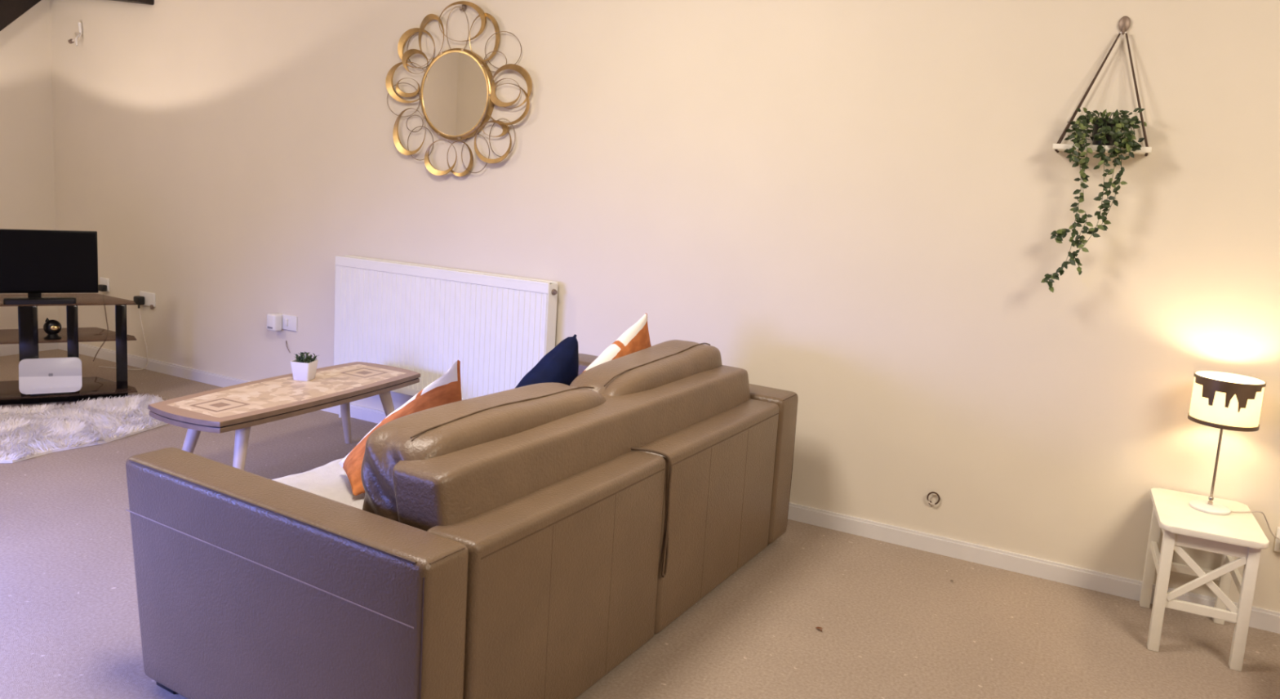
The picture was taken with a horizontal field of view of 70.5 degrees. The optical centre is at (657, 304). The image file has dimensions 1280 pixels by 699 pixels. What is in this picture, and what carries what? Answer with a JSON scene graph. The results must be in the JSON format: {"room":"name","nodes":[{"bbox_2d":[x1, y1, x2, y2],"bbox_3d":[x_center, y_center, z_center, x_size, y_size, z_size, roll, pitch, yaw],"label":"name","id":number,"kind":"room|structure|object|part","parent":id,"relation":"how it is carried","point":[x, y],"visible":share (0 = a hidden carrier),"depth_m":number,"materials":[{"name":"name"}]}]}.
{"room":"living room","nodes":[
{"label":"living room","id":0,"kind":"room"},
{"bbox_2d":[0,0,58,345],"bbox_3d":[-5.060,-0.881,4.218,0.200,2.750,4.180,8,9,26],"label":"wall","id":1,"kind":"structure","parent":0,"point":[27,168],"depth_m":5.88,"materials":[{"name":"beige paint"}]},
{"bbox_2d":[0,0,41,31],"bbox_3d":[-4.172,-1.640,5.468,0.100,1.006,1.045,8,9,26],"label":"trim","id":2,"kind":"structure","parent":1,"relation":"attached to","point":[10,10],"depth_m":5.62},
{"bbox_2d":[0,339,57,355],"bbox_3d":[-5.052,0.457,4.348,0.016,0.070,4.169,8,9,26],"label":"baseboard","id":3,"kind":"structure","parent":1,"relation":"attached to","point":[45,344],"depth_m":5.97,"materials":[{"name":"white paint"}]},
{"bbox_2d":[0,348,1279,698],"bbox_3d":[-1.250,1.045,2.482,8.965,0.100,4.580,8,9,26],"label":"floor","id":4,"kind":"structure","parent":0,"point":[893,620],"depth_m":2.96,"materials":[{"name":"beige carpet"}]},
{"bbox_2d":[0,304,128,404],"bbox_3d":[-3.377,0.239,4.996,0.860,0.540,0.510,-1,9,-31],"label":"stand","id":5,"kind":"object","parent":4,"relation":"on","point":[28,319],"visible":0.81,"depth_m":4.91,"materials":[{"name":"black wood"}]},
{"bbox_3d":[-3.361,0.266,4.836,0.085,0.531,0.040,-1,9,-31],"label":"post","id":6,"kind":"part","parent":5,"relation":"part of","materials":[{"name":"black metal"}]},
{"bbox_2d":[3,297,76,304],"bbox_3d":[-3.306,-0.022,4.844,0.320,0.026,0.080,-1,9,-31],"label":"box","id":7,"kind":"object","parent":5,"relation":"on","point":[23,300],"visible":1,"depth_m":4.82,"materials":[{"name":"black plastic"}]},
{"bbox_2d":[0,228,98,297],"bbox_3d":[-3.388,-0.218,4.912,0.590,0.385,0.125,-1,9,-31],"label":"television","id":8,"kind":"object","parent":5,"relation":"on","point":[33,262],"visible":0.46,"depth_m":4.91,"materials":[{"name":"black plastic"}]},
{"bbox_2d":[18,356,82,395],"bbox_3d":[-3.253,0.380,4.848,0.280,0.196,0.063,-1,9,-31],"label":"router","id":9,"kind":"object","parent":5,"relation":"on","point":[47,375],"visible":1,"depth_m":4.83,"materials":[{"name":"white plastic"}]},
{"bbox_2d":[43,317,62,339],"bbox_3d":[-3.298,0.126,4.927,0.084,0.115,0.087,-1,9,-31],"label":"ornament","id":10,"kind":"object","parent":5,"relation":"on","point":[51,327],"visible":1,"depth_m":4.90,"materials":[{"name":"black plastic"}]},
{"bbox_3d":[-3.328,0.503,4.904,0.785,0.048,0.025,-1,9,-31],"label":"plinth rail","id":11,"kind":"part","parent":5,"relation":"part of","materials":[{"name":"black wood"}]},
{"bbox_3d":[-3.191,0.264,4.937,0.052,0.531,0.040,-1,9,-31],"label":"post","id":12,"kind":"part","parent":5,"relation":"part of","materials":[{"name":"black metal"}]},
{"bbox_3d":[-2.995,0.260,5.052,0.055,0.531,0.040,-1,9,-31],"label":"post","id":13,"kind":"part","parent":5,"relation":"part of","materials":[{"name":"black metal"}]},
{"bbox_2d":[0,392,167,462],"bbox_3d":[-2.959,0.590,4.432,1.160,0.050,0.968,-2,10,-37],"label":"sheepskin rug","id":14,"kind":"object","parent":4,"relation":"on","point":[25,433],"visible":0.91,"depth_m":4.47,"materials":[{"name":"white fur"}]},
{"bbox_2d":[147,361,420,470],"bbox_3d":[-1.600,0.561,4.023,0.462,0.401,1.190,7,9,25],"label":"coffee table","id":15,"kind":"object","parent":4,"relation":"on","point":[238,407],"visible":0.87,"depth_m":3.81,"materials":[{"name":"wood"}]},
{"bbox_3d":[-1.918,0.602,3.707,0.135,0.366,0.055,-1,9,-32],"label":"leg","id":16,"kind":"part","parent":15,"relation":"part of","materials":[{"name":"wood"}]},
{"bbox_3d":[-1.653,0.636,3.583,0.055,0.366,0.135,3,8,-7],"label":"leg","id":17,"kind":"part","parent":15,"relation":"part of","materials":[{"name":"wood"}]},
{"bbox_3d":[-1.590,0.398,4.001,0.455,0.020,1.184,7,9,25],"label":"table rail","id":18,"kind":"part","parent":15,"relation":"part of","materials":[{"name":"brown wood"}]},
{"bbox_2d":[290,351,318,381],"bbox_3d":[-1.615,0.276,4.146,0.101,0.129,0.102,5,8,6],"label":"potted succulent","id":19,"kind":"object","parent":15,"relation":"on","point":[303,369],"visible":1,"depth_m":4.11,"materials":[{"name":"white ceramic"}]},
{"bbox_3d":[-1.550,0.521,4.468,0.055,0.366,0.135,3,8,-7],"label":"leg","id":20,"kind":"part","parent":15,"relation":"part of","materials":[{"name":"wood"}]},
{"bbox_3d":[-1.285,0.555,4.344,0.135,0.366,0.055,-1,9,-32],"label":"leg","id":21,"kind":"part","parent":15,"relation":"part of","materials":[{"name":"wood"}]},
{"bbox_2d":[125,339,798,698],"bbox_3d":[-0.417,0.576,2.969,1.066,0.802,2.048,8,9,29],"label":"sofa","id":22,"kind":"object","parent":4,"relation":"on","point":[526,541],"visible":1,"depth_m":2.22,"materials":[{"name":"beige leather"}]},
{"bbox_3d":[-0.903,0.735,2.162,1.056,0.584,0.144,8,9,29],"label":"armrest","id":23,"kind":"part","parent":22,"relation":"part of","materials":[{"name":"beige leather"}]},
{"bbox_2d":[271,457,364,509],"bbox_3d":[-0.881,0.567,2.724,0.500,0.092,0.860,8,9,29],"label":"throw","id":24,"kind":"object","parent":22,"relation":"on","point":[331,481],"visible":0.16,"depth_m":2.67,"materials":[{"name":"white fabric"}]},
{"bbox_2d":[338,360,462,495],"bbox_3d":[-0.766,0.337,2.629,0.377,0.386,0.211,3,8,-2],"label":"cushion","id":25,"kind":"object","parent":24,"relation":"on","point":[446,389],"visible":0.35,"depth_m":2.64,"materials":[{"name":"orange fabric"}]},
{"bbox_2d":[360,382,605,521],"bbox_3d":[-0.442,0.431,2.525,0.263,0.354,0.852,8,9,29],"label":"cushion","id":26,"kind":"object","parent":22,"relation":"on","point":[421,441],"depth_m":2.27,"materials":[{"name":"beige leather"}]},
{"bbox_3d":[-0.265,0.753,2.376,0.160,0.572,0.841,8,9,29],"label":"panel","id":27,"kind":"part","parent":22,"relation":"part of","materials":[{"name":"beige leather"}]},
{"bbox_2d":[514,333,578,388],"bbox_3d":[-0.421,0.292,3.124,0.145,0.362,0.383,9,10,36],"label":"cushion","id":28,"kind":"object","parent":22,"relation":"on","point":[560,364],"visible":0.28,"depth_m":3.14,"materials":[{"name":"blue fabric"}]},
{"bbox_3d":[-0.132,0.385,2.783,0.209,0.180,1.675,8,9,29],"label":"backrest frame","id":29,"kind":"part","parent":22,"relation":"part of","materials":[{"name":"beige leather"}]},
{"bbox_2d":[582,313,651,373],"bbox_3d":[-0.147,0.238,3.489,0.122,0.406,0.580,9,9,34],"label":"cushion","id":30,"kind":"object","parent":22,"relation":"on","point":[636,338],"visible":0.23,"depth_m":3.45,"materials":[{"name":"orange fabric"}]},
{"bbox_2d":[569,339,722,395],"bbox_3d":[-0.031,0.350,3.224,0.254,0.374,0.812,8,9,29],"label":"cushion","id":31,"kind":"object","parent":22,"relation":"on","point":[666,364],"depth_m":3.09,"materials":[{"name":"beige leather"}]},
{"bbox_3d":[0.043,0.573,3.788,1.056,0.584,0.177,8,9,29],"label":"armrest","id":32,"kind":"part","parent":22,"relation":"part of","materials":[{"name":"beige leather"}]},
{"bbox_3d":[0.162,0.680,3.111,0.160,0.572,0.862,8,9,29],"label":"panel","id":33,"kind":"part","parent":22,"relation":"part of","materials":[{"name":"beige leather"}]},
{"bbox_2d":[1139,488,1269,671],"bbox_3d":[1.795,0.900,3.017,0.294,0.431,0.430,7,9,24],"label":"stool","id":34,"kind":"object","parent":4,"relation":"on","point":[1233,535],"visible":0.99,"depth_m":2.88,"materials":[{"name":"white paint"}]},
{"bbox_3d":[1.764,0.879,3.229,0.032,0.411,0.032,7,9,24],"label":"leg","id":35,"kind":"part","parent":34,"relation":"part of","materials":[{"name":"white paint"}]},
{"bbox_3d":[1.620,0.913,2.911,0.032,0.411,0.032,7,9,24],"label":"leg","id":36,"kind":"part","parent":34,"relation":"part of","materials":[{"name":"white paint"}]},
{"bbox_3d":[1.808,0.697,2.989,0.294,0.020,0.430,7,9,24],"label":"seat","id":37,"kind":"part","parent":34,"relation":"part of","materials":[{"name":"white paint"}]},
{"bbox_3d":[1.973,0.905,3.137,0.032,0.411,0.032,7,9,24],"label":"leg","id":38,"kind":"part","parent":34,"relation":"part of","materials":[{"name":"white paint"}]},
{"bbox_2d":[1187,370,1279,539],"bbox_3d":[1.938,0.515,3.044,0.369,0.558,0.203,0,8,-23],"label":"table lamp","id":39,"kind":"object","parent":34,"relation":"on","point":[1222,401],"visible":1,"depth_m":2.92,"materials":[{"name":"white fabric"}]},
{"bbox_3d":[1.875,0.312,2.985,0.196,0.150,0.196,8,9,26],"label":"lamp shade","id":40,"kind":"part","parent":39,"relation":"part of","materials":[{"name":"beige fabric"}]},
{"bbox_3d":[1.829,0.940,2.820,0.032,0.411,0.032,7,9,24],"label":"leg","id":41,"kind":"part","parent":34,"relation":"part of","materials":[{"name":"white paint"}]},
{"bbox_2d":[49,0,1279,612],"bbox_3d":[-0.171,-0.567,4.232,8.965,2.750,0.200,8,9,26],"label":"wall","id":42,"kind":"structure","parent":0,"point":[858,204],"depth_m":3.74,"materials":[{"name":"beige paint"}]},
{"bbox_2d":[67,22,82,45],"bbox_3d":[-3.696,-1.721,5.753,0.093,0.154,0.067,8,9,26],"label":"wall bracket","id":43,"kind":"object","parent":42,"relation":"attached to","point":[70,41],"visible":1,"depth_m":5.75,"materials":[{"name":"white plastic"}]},
{"bbox_3d":[-3.679,-1.719,5.747,0.026,0.154,0.082,1,8,-16],"label":"stem","id":44,"kind":"part","parent":43,"relation":"part of","materials":[{"name":"white plastic"}]},
{"bbox_2d":[97,277,109,291],"bbox_3d":[-3.622,-0.133,5.895,0.090,0.086,0.045,8,9,26],"label":"wall socket","id":45,"kind":"object","parent":42,"relation":"attached to","point":[104,286],"visible":0.89,"depth_m":5.89,"materials":[{"name":"white plastic"}]},
{"bbox_2d":[93,294,108,361],"bbox_3d":[-3.624,0.149,5.884,0.094,0.437,0.036,1,8,-17],"label":"power cable","id":46,"kind":"object","parent":45,"relation":"attached to","point":[103,295],"visible":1,"depth_m":5.88,"materials":[{"name":"black plastic"}]},
{"bbox_2d":[110,0,154,4],"bbox_3d":[-3.499,-2.007,5.606,1.058,0.298,0.100,8,9,26],"label":"trim","id":47,"kind":"structure","parent":42,"relation":"attached to","point":[141,2],"depth_m":5.42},
{"bbox_2d":[133,290,155,309],"bbox_3d":[-3.240,-0.028,5.708,0.148,0.105,0.052,8,9,26],"label":"wall socket","id":48,"kind":"object","parent":42,"relation":"attached to","point":[148,299],"visible":1,"depth_m":5.71,"materials":[{"name":"white plastic"}]},
{"bbox_2d":[98,308,147,369],"bbox_3d":[-3.386,0.212,5.738,0.322,0.390,0.049,4,8,3],"label":"power cable","id":49,"kind":"object","parent":48,"relation":"hanging from","point":[138,308],"visible":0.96,"depth_m":5.74,"materials":[{"name":"plastic"}]},
{"bbox_3d":[-3.230,-0.039,5.724,0.146,0.086,0.011,8,9,26],"label":"plate","id":50,"kind":"part","parent":48,"relation":"part of","materials":[{"name":"white plastic"}]},
{"bbox_2d":[266,312,297,331],"bbox_3d":[-2.144,0.104,5.153,0.177,0.098,0.072,8,9,26],"label":"wall socket","id":51,"kind":"object","parent":42,"relation":"attached to","point":[275,322],"visible":1,"depth_m":5.15,"materials":[{"name":"white plastic"}]},
{"bbox_3d":[-2.116,0.099,5.172,0.146,0.086,0.011,8,9,26],"label":"plate","id":52,"kind":"part","parent":51,"relation":"part of","materials":[{"name":"white plastic"}]},
{"bbox_2d":[333,254,557,417],"bbox_3d":[-1.115,0.256,4.629,1.382,0.895,0.100,8,9,26],"label":"radiator","id":53,"kind":"object","parent":42,"relation":"attached to","point":[423,319],"visible":0.81,"depth_m":4.54,"materials":[{"name":"metal"}]},
{"bbox_3d":[-1.725,0.061,4.909,0.004,0.647,0.078,8,9,26],"label":"panel","id":54,"kind":"part","parent":53,"relation":"part of","materials":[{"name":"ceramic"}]},
{"bbox_2d":[335,254,557,285],"bbox_3d":[-1.099,-0.180,4.564,1.360,0.014,0.080,8,9,26],"label":"grille","id":55,"kind":"object","parent":53,"relation":"attached to","point":[500,279],"depth_m":4.52,"materials":[{"name":"metal"}]},
{"bbox_3d":[-0.514,0.221,4.310,0.004,0.647,0.078,8,9,26],"label":"panel","id":56,"kind":"part","parent":53,"relation":"part of","materials":[{"name":"metal"}]},
{"bbox_2d":[385,0,532,176],"bbox_3d":[-0.991,-1.057,4.456,0.904,0.841,0.052,8,9,26],"label":"wall mirror","id":57,"kind":"object","parent":42,"relation":"attached to","point":[458,98],"visible":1,"depth_m":4.45,"materials":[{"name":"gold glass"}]},
{"bbox_2d":[422,52,487,135],"bbox_3d":[-1.000,-1.037,4.456,0.410,0.410,0.008,8,9,26],"label":"mirror glass","id":58,"kind":"object","parent":57,"relation":"attached to","point":[455,84],"depth_m":4.45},
{"bbox_2d":[459,4,466,11],"bbox_3d":[-0.953,-1.452,4.404,0.026,0.046,0.038,8,9,26],"label":"hook","id":59,"kind":"object","parent":42,"relation":"attached to","point":[464,6],"visible":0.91,"depth_m":4.41,"materials":[{"name":"beige metal"}]},
{"bbox_2d":[57,338,1279,633],"bbox_3d":[-0.305,0.768,4.318,8.565,0.070,0.016,8,9,26],"label":"baseboard","id":60,"kind":"structure","parent":42,"relation":"attached to","point":[1260,618],"depth_m":3.61,"materials":[{"name":"white paint"}]},
{"bbox_2d":[926,491,940,505],"bbox_3d":[1.098,0.769,3.603,0.050,0.056,0.019,8,9,26],"label":"cable coil","id":61,"kind":"object","parent":42,"relation":"attached to","point":[937,494],"visible":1,"depth_m":3.60,"materials":[{"name":"white plastic"}]},
{"bbox_2d":[1052,31,1151,155],"bbox_3d":[1.570,-0.740,3.151,0.310,0.423,0.108,8,9,26],"label":"shelf","id":62,"kind":"object","parent":42,"relation":"attached to","point":[1057,147],"visible":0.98,"depth_m":3.15,"materials":[{"name":"white paint"}]},
{"bbox_3d":[1.513,-0.760,3.177,0.161,0.398,0.085,8,9,26],"label":"cord","id":63,"kind":"part","parent":62,"relation":"part of","materials":[{"name":"black metal"}]},
{"bbox_2d":[1040,107,1146,292],"bbox_3d":[1.526,-0.362,3.171,0.269,0.654,0.153,8,9,26],"label":"trailing plant","id":64,"kind":"object","parent":62,"relation":"on","point":[1106,131],"visible":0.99,"depth_m":3.13,"materials":[{"name":"green plant"}]},
{"bbox_3d":[1.562,-0.602,3.166,0.084,0.090,0.084,8,9,26],"label":"pot","id":65,"kind":"part","parent":64,"relation":"part of","materials":[{"name":"black plastic"}]},
{"bbox_3d":[1.647,-0.742,3.111,0.119,0.398,0.085,8,9,26],"label":"cord","id":66,"kind":"part","parent":62,"relation":"part of","materials":[{"name":"black metal"}]},
{"bbox_2d":[1118,16,1130,35],"bbox_3d":[1.621,-0.973,3.144,0.038,0.068,0.038,8,9,26],"label":"hook","id":67,"kind":"object","parent":42,"relation":"attached to","point":[1124,24],"visible":1,"depth_m":3.15,"materials":[{"name":"beige metal"}]},
{"bbox_2d":[1273,526,1279,551],"bbox_3d":[2.143,0.806,3.060,0.086,0.086,0.045,8,9,26],"label":"wall socket","id":68,"kind":"object","parent":42,"relation":"attached to","point":[1277,545],"visible":1,"depth_m":3.09,"materials":[{"name":"white plastic"}]}
]}

